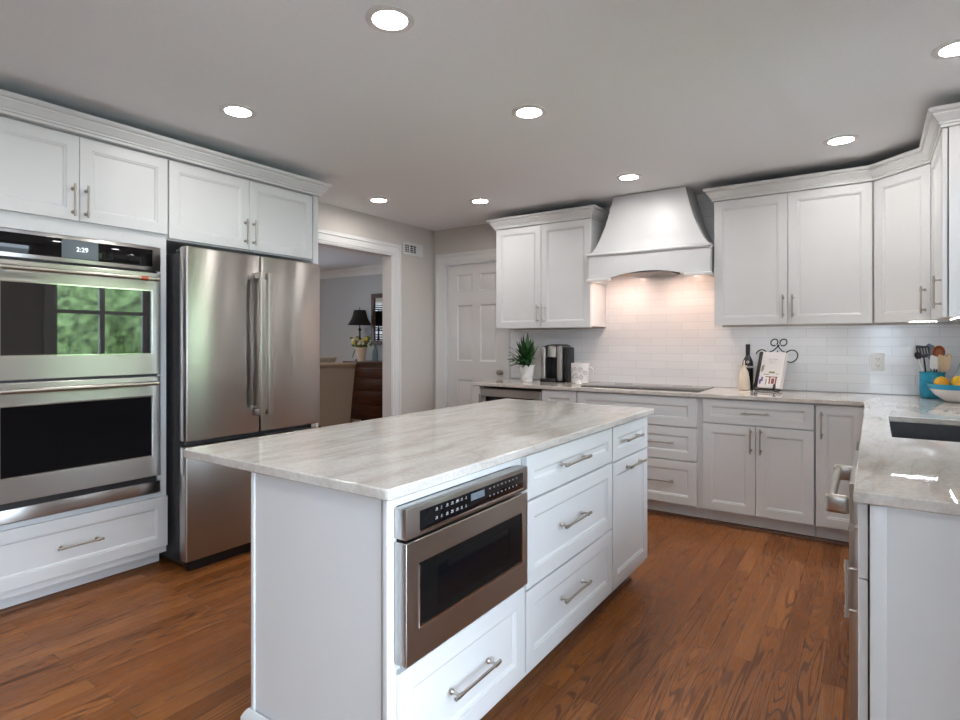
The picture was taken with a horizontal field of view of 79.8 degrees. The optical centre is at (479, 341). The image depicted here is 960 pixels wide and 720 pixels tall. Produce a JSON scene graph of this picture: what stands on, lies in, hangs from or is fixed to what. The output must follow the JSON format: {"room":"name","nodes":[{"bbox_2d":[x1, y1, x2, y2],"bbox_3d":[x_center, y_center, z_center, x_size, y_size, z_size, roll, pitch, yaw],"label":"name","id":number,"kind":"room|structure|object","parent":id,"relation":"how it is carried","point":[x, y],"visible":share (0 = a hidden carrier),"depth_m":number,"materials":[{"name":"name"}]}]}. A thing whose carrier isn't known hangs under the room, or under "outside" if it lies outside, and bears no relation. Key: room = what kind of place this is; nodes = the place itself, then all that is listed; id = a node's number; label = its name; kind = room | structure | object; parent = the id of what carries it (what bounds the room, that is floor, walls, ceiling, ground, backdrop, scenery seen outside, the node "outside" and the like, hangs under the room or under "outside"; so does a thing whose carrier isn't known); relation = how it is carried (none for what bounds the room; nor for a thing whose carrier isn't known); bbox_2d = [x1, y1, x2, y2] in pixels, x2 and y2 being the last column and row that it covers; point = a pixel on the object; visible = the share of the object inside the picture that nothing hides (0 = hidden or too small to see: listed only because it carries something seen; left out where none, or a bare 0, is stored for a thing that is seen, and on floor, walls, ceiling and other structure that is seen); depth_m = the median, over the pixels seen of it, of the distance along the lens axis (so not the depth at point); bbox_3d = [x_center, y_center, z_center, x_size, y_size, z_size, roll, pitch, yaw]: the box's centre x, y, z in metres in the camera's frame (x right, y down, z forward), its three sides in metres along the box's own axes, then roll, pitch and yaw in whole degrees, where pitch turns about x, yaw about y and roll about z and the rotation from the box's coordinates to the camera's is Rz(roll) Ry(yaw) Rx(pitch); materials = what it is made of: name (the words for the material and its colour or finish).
{"room":"kitchen","nodes":[
{"label":"kitchen","id":0,"kind":"room"},
{"bbox_2d":[320,274,382,362],"bbox_3d":[-1.425,0.045,8.982,4.708,2.465,0.120,0,0,34],"label":"wall","id":1,"kind":"structure","parent":0,"point":[339,297],"depth_m":9.46,"materials":[{"name":"grey paint"}]},
{"bbox_2d":[320,264,382,278],"bbox_3d":[-3.357,-1.122,6.263,4.588,0.130,6.550,0,0,34],"label":"trim","id":2,"kind":"structure","parent":1,"relation":"attached to","point":[373,269],"depth_m":9.29,"materials":[{"name":"white wood"}]},
{"bbox_2d":[371,293,382,344],"bbox_3d":[-1.366,-0.347,8.845,0.850,0.800,0.031,0,0,34],"label":"wall mirror","id":3,"kind":"object","parent":1,"relation":"attached to","point":[376,299],"visible":0.4,"depth_m":9.02,"materials":[{"name":"black mirror"}]},
{"bbox_2d":[375,298,382,339],"bbox_3d":[-1.360,-0.347,8.854,0.718,0.668,0.010,0,0,34],"label":"mirror glass","id":4,"kind":"object","parent":3,"relation":"attached to","point":[378,301],"depth_m":9.00,"materials":[{"name":"white"}]},
{"bbox_2d":[318,202,433,414],"bbox_3d":[-2.069,0.045,3.976,0.120,2.465,8.870,0,0,34],"label":"wall","id":5,"kind":"structure","parent":0,"point":[417,273],"depth_m":5.88,"materials":[{"name":"beige paint"}]},
{"bbox_2d":[318,228,400,417],"bbox_3d":[-1.253,0.162,5.170,0.180,2.233,1.420,0,0,34],"label":"trim","id":6,"kind":"structure","parent":5,"relation":"attached to","point":[390,252],"depth_m":5.64,"materials":[{"name":"white wood"}]},
{"bbox_2d":[403,241,422,256],"bbox_3d":[-0.686,-0.940,5.883,0.010,0.126,0.306,0,0,34],"label":"air vent","id":7,"kind":"object","parent":5,"relation":"in","point":[412,249],"visible":1,"depth_m":5.88,"materials":[{"name":"white plastic"}]},
{"bbox_2d":[0,420,848,719],"bbox_3d":[-2.070,1.303,4.050,9.450,0.050,8.990,0,0,34],"label":"floor","id":8,"kind":"structure","parent":0,"point":[717,621],"depth_m":2.41,"materials":[{"name":"brown wood"}]},
{"bbox_2d":[0,116,167,614],"bbox_3d":[-2.244,0.122,3.037,0.647,2.312,0.876,0,0,34],"label":"tall cabinet","id":9,"kind":"object","parent":8,"relation":"on","point":[52,181],"visible":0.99,"depth_m":2.89,"materials":[{"name":"white wood"}]},
{"bbox_2d":[0,227,160,524],"bbox_3d":[-2.179,0.159,2.992,0.624,1.347,0.768,0,0,34],"label":"double oven","id":10,"kind":"object","parent":9,"relation":"in","point":[80,318],"visible":1,"depth_m":2.84,"materials":[{"name":"grey metal"}]},
{"bbox_2d":[159,246,319,570],"bbox_3d":[-1.627,0.380,3.688,0.841,1.797,0.918,0,0,34],"label":"refrigerator","id":11,"kind":"object","parent":8,"relation":"on","point":[243,330],"visible":0.75,"depth_m":3.31,"materials":[{"name":"grey metal"}]},
{"bbox_2d":[166,159,317,426],"bbox_3d":[-1.696,0.122,3.839,0.647,2.312,1.061,0,0,34],"label":"tall cabinet","id":12,"kind":"object","parent":8,"relation":"on","point":[208,209],"visible":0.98,"depth_m":3.60,"materials":[{"name":"white wood"}]},
{"bbox_2d":[0,89,331,196],"bbox_3d":[-1.928,-1.079,3.465,0.686,0.089,2.059,0,0,34],"label":"crown molding","id":13,"kind":"structure","parent":12,"relation":"attached to","point":[12,105],"depth_m":3.09,"materials":[{"name":"white wood"}]},
{"bbox_2d":[320,356,336,362],"bbox_3d":[-2.634,0.757,8.827,0.629,1.042,0.558,0,0,34],"label":"dining chair","id":14,"kind":"object","parent":8,"relation":"on","point":[322,359],"visible":0.12,"depth_m":8.76,"materials":[{"name":"fabric"}]},
{"bbox_2d":[318,362,355,427],"bbox_3d":[-2.136,0.786,8.119,0.558,0.983,0.629,0,0,-36],"label":"dining chair","id":15,"kind":"object","parent":8,"relation":"on","point":[336,379],"visible":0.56,"depth_m":7.91,"materials":[{"name":"beige fabric"}]},
{"bbox_2d":[343,360,382,422],"bbox_3d":[-1.508,0.790,8.647,1.150,0.975,0.476,0,0,34],"label":"dresser","id":16,"kind":"object","parent":8,"relation":"on","point":[367,396],"visible":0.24,"depth_m":8.50,"materials":[{"name":"brown wood"}]},
{"bbox_2d":[348,308,371,360],"bbox_3d":[-1.876,-0.110,8.950,0.380,0.825,0.380,0,0,34],"label":"table lamp","id":17,"kind":"object","parent":16,"relation":"on","point":[359,317],"visible":0.84,"depth_m":8.85,"materials":[{"name":"black fabric"}]},
{"bbox_2d":[350,336,373,360],"bbox_3d":[-1.788,0.109,8.707,0.384,0.386,0.338,0,0,-1],"label":"flower vase","id":18,"kind":"object","parent":16,"relation":"on","point":[361,348],"visible":1,"depth_m":8.65,"materials":[{"name":"beige ceramic"}]},
{"bbox_2d":[372,345,377,360],"bbox_3d":[-1.585,0.182,8.667,0.096,0.240,0.096,0,0,34],"label":"glass bottle vase","id":19,"kind":"object","parent":16,"relation":"on","point":[375,351],"visible":0.95,"depth_m":8.63,"materials":[{"name":"blue glass"}]},
{"bbox_2d":[240,458,527,719],"bbox_3d":[-0.268,0.836,1.860,0.631,0.884,0.708,0,0,34],"label":"base cabinet","id":20,"kind":"object","parent":8,"relation":"on","point":[323,559],"depth_m":1.61,"materials":[{"name":"white wood"}]},
{"bbox_2d":[476,386,491,402],"bbox_3d":[0.160,0.837,5.347,0.038,0.883,0.628,0,0,34],"label":"cabinet end panel","id":21,"kind":"object","parent":8,"relation":"on","point":[477,387],"visible":0.14,"depth_m":5.09,"materials":[{"name":"white wood"}]},
{"bbox_2d":[479,387,542,402],"bbox_3d":[0.410,0.845,5.134,0.606,0.866,0.696,0,0,34],"label":"beverage cooler","id":22,"kind":"object","parent":8,"relation":"on","point":[486,393],"visible":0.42,"depth_m":4.93,"materials":[{"name":"grey metal"}]},
{"bbox_2d":[506,428,611,700],"bbox_3d":[0.170,0.836,2.480,0.602,0.884,0.806,0,0,34],"label":"base cabinet","id":23,"kind":"object","parent":8,"relation":"on","point":[569,490],"visible":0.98,"depth_m":2.27,"materials":[{"name":"white wood"}]},
{"bbox_2d":[184,398,653,500],"bbox_3d":[-0.029,0.379,2.530,0.952,0.030,2.080,0,0,34],"label":"countertop","id":24,"kind":"structure","parent":23,"relation":"on","point":[390,458],"depth_m":1.99,"materials":[{"name":"white stone"}]},
{"bbox_2d":[542,389,577,402],"bbox_3d":[0.803,0.837,4.885,0.315,0.883,0.665,0,0,34],"label":"base cabinet","id":25,"kind":"object","parent":8,"relation":"on","point":[547,395],"visible":0.11,"depth_m":4.64,"materials":[{"name":"white wood"}]},
{"bbox_2d":[596,416,646,611],"bbox_3d":[0.541,0.836,3.022,0.602,0.884,0.504,0,0,34],"label":"base cabinet","id":26,"kind":"object","parent":8,"relation":"on","point":[629,439],"visible":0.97,"depth_m":2.86,"materials":[{"name":"white wood"}]},
{"bbox_2d":[577,391,704,520],"bbox_3d":[1.329,0.837,4.525,0.952,0.883,0.665,0,0,34],"label":"base cabinet","id":27,"kind":"object","parent":8,"relation":"on","point":[674,447],"visible":0.43,"depth_m":4.14,"materials":[{"name":"white wood"}]},
{"bbox_2d":[703,398,815,539],"bbox_3d":[2.002,0.837,4.065,0.678,0.883,0.665,0,0,34],"label":"base cabinet","id":28,"kind":"object","parent":8,"relation":"on","point":[759,456],"visible":0.98,"depth_m":3.81,"materials":[{"name":"white wood"}]},
{"bbox_2d":[815,404,863,545],"bbox_3d":[2.408,0.837,3.787,0.297,0.883,0.665,0,0,34],"label":"base cabinet","id":29,"kind":"object","parent":8,"relation":"on","point":[837,427],"visible":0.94,"depth_m":3.58,"materials":[{"name":"white wood"}]},
{"bbox_2d":[824,450,869,719],"bbox_3d":[1.448,0.841,1.721,0.682,0.874,0.604,0,0,34],"label":"dishwasher","id":30,"kind":"object","parent":8,"relation":"on","point":[833,502],"visible":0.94,"depth_m":1.62,"materials":[{"name":"grey metal"}]},
{"bbox_2d":[844,503,959,719],"bbox_3d":[1.241,0.837,1.335,0.674,0.883,0.254,0,0,34],"label":"base cabinet","id":31,"kind":"object","parent":8,"relation":"on","point":[915,555],"visible":0.99,"depth_m":1.35,"materials":[{"name":"white wood"}]},
{"bbox_2d":[0,0,959,270],"bbox_3d":[-2.070,-1.212,4.050,9.450,0.050,8.990,0,0,34],"label":"ceiling","id":32,"kind":"structure","parent":0,"point":[696,95],"depth_m":2.65,"materials":[{"name":"paint"}]},
{"bbox_2d":[219,104,256,118],"bbox_3d":[-1.248,-1.184,2.959,0.180,0.006,0.180,0,0,34],"label":"recessed light","id":33,"kind":"object","parent":32,"relation":"in","point":[233,110],"visible":1,"depth_m":2.95,"materials":[{"name":"white plastic"}]},
{"bbox_2d":[368,197,389,202],"bbox_3d":[-0.849,-1.184,4.823,0.180,0.006,0.180,0,0,34],"label":"recessed light","id":34,"kind":"object","parent":32,"relation":"in","point":[374,199],"visible":1,"depth_m":4.82,"materials":[{"name":"white plastic"}]},
{"bbox_2d":[365,5,414,32],"bbox_3d":[-0.332,-1.184,2.114,0.180,0.006,0.180,0,0,34],"label":"recessed light","id":35,"kind":"object","parent":32,"relation":"in","point":[387,18],"visible":1,"depth_m":2.11,"materials":[{"name":"white plastic"}]},
{"bbox_2d":[469,198,490,203],"bbox_3d":[0.001,-1.184,4.857,0.180,0.006,0.180,0,0,34],"label":"recessed light","id":36,"kind":"object","parent":32,"relation":"in","point":[478,200],"visible":1,"depth_m":4.85,"materials":[{"name":"white plastic"}]},
{"bbox_2d":[512,105,546,118],"bbox_3d":[0.254,-1.184,2.971,0.180,0.006,0.180,0,0,34],"label":"recessed light","id":37,"kind":"object","parent":32,"relation":"in","point":[525,111],"visible":1,"depth_m":2.96,"materials":[{"name":"white plastic"}]},
{"bbox_2d":[616,173,641,180],"bbox_3d":[1.077,-1.184,4.148,0.180,0.006,0.180,0,0,34],"label":"recessed light","id":38,"kind":"object","parent":32,"relation":"in","point":[631,176],"visible":1,"depth_m":4.14,"materials":[{"name":"white plastic"}]},
{"bbox_2d":[823,135,858,145],"bbox_3d":[2.130,-1.184,3.385,0.180,0.006,0.180,0,0,34],"label":"recessed light","id":39,"kind":"object","parent":32,"relation":"in","point":[842,139],"visible":1,"depth_m":3.38,"materials":[{"name":"white plastic"}]},
{"bbox_2d":[931,38,959,58],"bbox_3d":[1.935,-1.184,2.317,0.180,0.006,0.180,0,0,34],"label":"recessed light","id":40,"kind":"object","parent":32,"relation":"in","point":[951,49],"visible":1,"depth_m":2.34,"materials":[{"name":"white plastic"}]},
{"bbox_2d":[434,182,959,409],"bbox_3d":[1.449,0.045,4.921,4.622,2.465,0.120,0,0,34],"label":"wall","id":41,"kind":"structure","parent":0,"point":[483,236],"depth_m":5.88,"materials":[{"name":"beige paint"}]},
{"bbox_2d":[436,249,510,408],"bbox_3d":[-0.040,0.178,5.920,0.960,2.199,0.150,0,0,34],"label":"trim","id":42,"kind":"structure","parent":41,"relation":"attached to","point":[443,261],"depth_m":6.09,"materials":[{"name":"white wood"}]},
{"bbox_2d":[448,262,503,406],"bbox_3d":[-0.048,0.235,5.906,0.721,2.070,0.103,0,0,34],"label":"door","id":43,"kind":"structure","parent":41,"relation":"in","point":[475,345],"depth_m":5.96,"materials":[{"name":"white wood"}]},
{"bbox_2d":[496,218,605,328],"bbox_3d":[0.621,-0.576,5.191,0.943,0.917,0.365,0,0,34],"label":"upper cabinet","id":44,"kind":"object","parent":41,"relation":"attached to","point":[542,270],"visible":0.98,"depth_m":5.04,"materials":[{"name":"white wood"}]},
{"bbox_2d":[486,205,608,229],"bbox_3d":[0.611,-1.079,5.183,1.073,0.089,0.389,0,0,34],"label":"crown molding","id":45,"kind":"structure","parent":44,"relation":"attached to","point":[595,212],"depth_m":4.99,"materials":[{"name":"white wood"}]},
{"bbox_2d":[586,187,713,284],"bbox_3d":[1.395,-0.836,4.633,0.988,0.688,0.392,0,0,34],"label":"range hood","id":46,"kind":"object","parent":41,"relation":"attached to","point":[660,232],"visible":0.98,"depth_m":4.50,"materials":[{"name":"white wood"}]},
{"bbox_2d":[510,193,959,395],"bbox_3d":[0.874,-0.411,3.333,3.538,1.547,3.150,0,0,34],"label":"tile backsplash","id":47,"kind":"structure","parent":41,"relation":"attached to","point":[659,329],"depth_m":4.59,"materials":[{"name":"white tile"}]},
{"bbox_2d":[872,353,884,370],"bbox_3d":[2.739,0.143,3.948,0.074,0.120,0.009,0,0,34],"label":"wall outlet","id":48,"kind":"object","parent":47,"relation":"attached to","point":[878,359],"visible":1,"depth_m":3.94,"materials":[{"name":"white plastic"}]},
{"bbox_2d":[875,363,880,367],"bbox_3d":[2.738,0.168,3.946,0.034,0.030,0.002,0,0,34],"label":"receptacle","id":49,"kind":"object","parent":48,"relation":"attached to","point":[877,365],"depth_m":3.94,"materials":[{"name":"white plastic"}]},
{"bbox_2d":[714,182,872,325],"bbox_3d":[2.217,-0.576,4.100,0.973,0.917,0.365,0,0,34],"label":"upper cabinet","id":50,"kind":"object","parent":41,"relation":"attached to","point":[800,257],"visible":1,"depth_m":3.95,"materials":[{"name":"white wood"}]},
{"bbox_2d":[703,102,959,202],"bbox_3d":[2.246,-1.079,3.581,0.700,0.089,2.088,0,0,-19],"label":"crown molding","id":51,"kind":"structure","parent":50,"relation":"attached to","point":[938,118],"depth_m":3.71,"materials":[{"name":"white wood"}]},
{"bbox_2d":[873,163,959,322],"bbox_3d":[2.802,-0.576,3.554,0.601,0.917,0.606,0,0,34],"label":"upper cabinet","id":52,"kind":"object","parent":41,"relation":"attached to","point":[901,201],"visible":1,"depth_m":3.51,"materials":[{"name":"white wood"}]},
{"bbox_3d":[1.259,0.046,0.654,0.120,2.465,7.140,0,0,34],"label":"wall","id":53,"kind":"structure","parent":0,"visible":0},
{"bbox_2d":[931,125,959,320],"bbox_3d":[2.542,-0.575,2.964,0.365,0.918,0.652,0,0,34],"label":"upper cabinet","id":54,"kind":"object","parent":53,"relation":"attached to","point":[945,164],"visible":1,"depth_m":2.78,"materials":[{"name":"white wood"}]},
{"bbox_3d":[2.122,0.837,2.617,0.667,0.883,1.625,0,0,34],"label":"cabinet","id":55,"kind":"object","parent":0,"visible":0},
{"bbox_2d":[473,378,959,515],"bbox_3d":[0.867,0.379,3.330,3.524,0.030,3.142,0,0,34],"label":"countertop","id":56,"kind":"structure","parent":55,"relation":"on","point":[922,475],"depth_m":2.02,"materials":[{"name":"white stone"}]},
{"bbox_2d":[507,333,537,381],"bbox_3d":[0.385,0.140,5.145,0.289,0.446,0.282,0,0,34],"label":"potted plant","id":57,"kind":"object","parent":56,"relation":"on","point":[526,351],"visible":1,"depth_m":5.11,"materials":[{"name":"green plant"}]},
{"bbox_2d":[540,344,573,381],"bbox_3d":[0.695,0.195,5.181,0.241,0.337,0.248,0,0,30],"label":"coffee maker","id":58,"kind":"object","parent":56,"relation":"on","point":[556,359],"visible":0.98,"depth_m":5.12,"materials":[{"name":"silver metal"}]},
{"bbox_2d":[540,378,559,381],"bbox_3d":[0.634,0.348,5.152,0.152,0.031,0.138,0,0,30],"label":"drip tray","id":59,"kind":"object","parent":58,"relation":"on","point":[542,379],"depth_m":5.10,"materials":[{"name":"black plastic"}]},
{"bbox_2d":[575,373,581,384],"bbox_3d":[0.825,0.314,4.803,0.054,0.100,0.054,0,0,34],"label":"ceramic figurine","id":60,"kind":"object","parent":56,"relation":"on","point":[578,382],"visible":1,"depth_m":4.79,"materials":[{"name":"grey ceramic"}]},
{"bbox_2d":[571,363,593,383],"bbox_3d":[0.869,0.276,4.944,0.159,0.175,0.184,0,0,-19],"label":"patterned mug","id":61,"kind":"object","parent":56,"relation":"on","point":[582,369],"visible":0.91,"depth_m":4.89,"materials":[{"name":"white ceramic"}]},
{"bbox_2d":[581,382,712,391],"bbox_3d":[1.329,0.360,4.579,0.915,0.006,0.490,0,0,34],"label":"induction cooktop","id":62,"kind":"object","parent":56,"relation":"in","point":[601,384],"visible":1,"depth_m":4.53,"materials":[{"name":"black glass"}]},
{"bbox_2d":[738,360,749,389],"bbox_3d":[1.973,0.253,4.290,0.086,0.222,0.082,0,0,34],"label":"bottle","id":63,"kind":"object","parent":56,"relation":"on","point":[744,380],"visible":1,"depth_m":4.26,"materials":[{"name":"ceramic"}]},
{"bbox_2d":[742,344,753,389],"bbox_3d":[2.030,0.193,4.348,0.078,0.341,0.078,0,0,34],"label":"wine bottle","id":64,"kind":"object","parent":56,"relation":"on","point":[748,360],"visible":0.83,"depth_m":4.32,"materials":[{"name":"black glass"}]},
{"bbox_2d":[753,339,797,391],"bbox_3d":[2.129,0.171,4.193,0.219,0.382,0.322,0,0,-34],"label":"easel","id":65,"kind":"object","parent":56,"relation":"on","point":[778,345],"visible":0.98,"depth_m":4.20,"materials":[{"name":"black metal"}]},
{"bbox_2d":[754,352,788,389],"bbox_3d":[2.127,0.213,4.204,0.121,0.269,0.204,0,0,-34],"label":"cookbook","id":66,"kind":"object","parent":65,"relation":"on","point":[771,367],"visible":0.99,"depth_m":4.18,"materials":[{"name":"white paper"}]},
{"bbox_2d":[889,422,959,441],"bbox_3d":[1.961,0.506,2.369,0.468,0.224,0.787,0,0,34],"label":"sink","id":67,"kind":"object","parent":56,"relation":"in","point":[898,429],"visible":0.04,"depth_m":2.72,"materials":[{"name":"grey metal"}]},
{"bbox_2d":[919,371,945,398],"bbox_3d":[2.901,0.280,3.680,0.134,0.167,0.134,0,0,34],"label":"utensil crock","id":68,"kind":"object","parent":56,"relation":"on","point":[924,377],"visible":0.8,"depth_m":3.65,"materials":[{"name":"teal ceramic"}]},
{"bbox_2d":[914,352,922,371],"bbox_3d":[2.847,0.206,3.700,0.073,0.276,0.013,0,0,34],"label":"serving spoon","id":69,"kind":"object","parent":68,"relation":"in","point":[917,355],"visible":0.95,"depth_m":3.70,"materials":[{"name":"black plastic"}]},
{"bbox_2d":[914,352,921,359],"bbox_3d":[2.833,0.094,3.710,0.037,0.051,0.011,0,0,37],"label":"bowl","id":70,"kind":"object","parent":69,"relation":"on","point":[917,355],"depth_m":3.71,"materials":[{"name":"black plastic"}]},
{"bbox_2d":[916,345,929,371],"bbox_3d":[2.871,0.185,3.722,0.074,0.318,0.020,0,0,39],"label":"slotted turner","id":71,"kind":"object","parent":68,"relation":"in","point":[924,350],"visible":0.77,"depth_m":3.72,"materials":[{"name":"black plastic"}]},
{"bbox_2d":[926,343,933,371],"bbox_3d":[2.923,0.179,3.722,0.048,0.329,0.026,0,0,34],"label":"spatula","id":72,"kind":"object","parent":68,"relation":"in","point":[928,344],"visible":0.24,"depth_m":3.72,"materials":[{"name":"blue plastic"}]},
{"bbox_2d":[930,355,937,371],"bbox_3d":[2.880,0.215,3.639,0.042,0.256,0.020,0,0,34],"label":"spatula","id":73,"kind":"object","parent":68,"relation":"in","point":[933,359],"visible":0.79,"depth_m":3.63,"materials":[{"name":"white plastic"}]},
{"bbox_2d":[932,346,944,371],"bbox_3d":[2.947,0.186,3.687,0.068,0.316,0.029,0,0,34],"label":"wooden spoon","id":74,"kind":"object","parent":68,"relation":"in","point":[937,350],"visible":0.56,"depth_m":3.69,"materials":[{"name":"brown wood"}]},
{"bbox_2d":[932,346,944,356],"bbox_3d":[2.949,0.073,3.690,0.068,0.090,0.020,0,0,38],"label":"bowl","id":75,"kind":"object","parent":74,"relation":"on","point":[937,350],"depth_m":3.69,"materials":[{"name":"brown wood"}]},
{"bbox_2d":[938,354,950,371],"bbox_3d":[2.935,0.213,3.633,0.075,0.262,0.013,0,0,44],"label":"wooden turner","id":76,"kind":"object","parent":68,"relation":"in","point":[943,362],"visible":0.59,"depth_m":3.63,"materials":[{"name":"brown wood"}]},
{"bbox_2d":[927,382,959,402],"bbox_3d":[2.858,0.309,3.418,0.308,0.108,0.308,0,0,34],"label":"fruit bowl","id":77,"kind":"object","parent":56,"relation":"on","point":[948,393],"visible":0.94,"depth_m":3.37,"materials":[{"name":"white ceramic"}]},
{"bbox_2d":[933,376,949,384],"bbox_3d":[2.794,0.252,3.474,0.075,0.079,0.076,0,0,-12],"label":"citrus fruit","id":78,"kind":"object","parent":77,"relation":"in","point":[941,380],"visible":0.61,"depth_m":3.45,"materials":[{"name":"orange food"}]},
{"bbox_2d":[951,376,959,384],"bbox_3d":[2.859,0.245,3.423,0.077,0.076,0.074,0,0,39],"label":"citrus fruit","id":79,"kind":"object","parent":77,"relation":"in","point":[954,380],"visible":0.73,"depth_m":3.42,"materials":[{"name":"yellow food"}]},
{"bbox_2d":[953,363,959,377],"bbox_3d":[3.052,0.178,3.600,0.201,0.372,0.160,0,0,34],"label":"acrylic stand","id":80,"kind":"object","parent":56,"relation":"on","point":[957,373],"visible":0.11,"depth_m":3.63,"materials":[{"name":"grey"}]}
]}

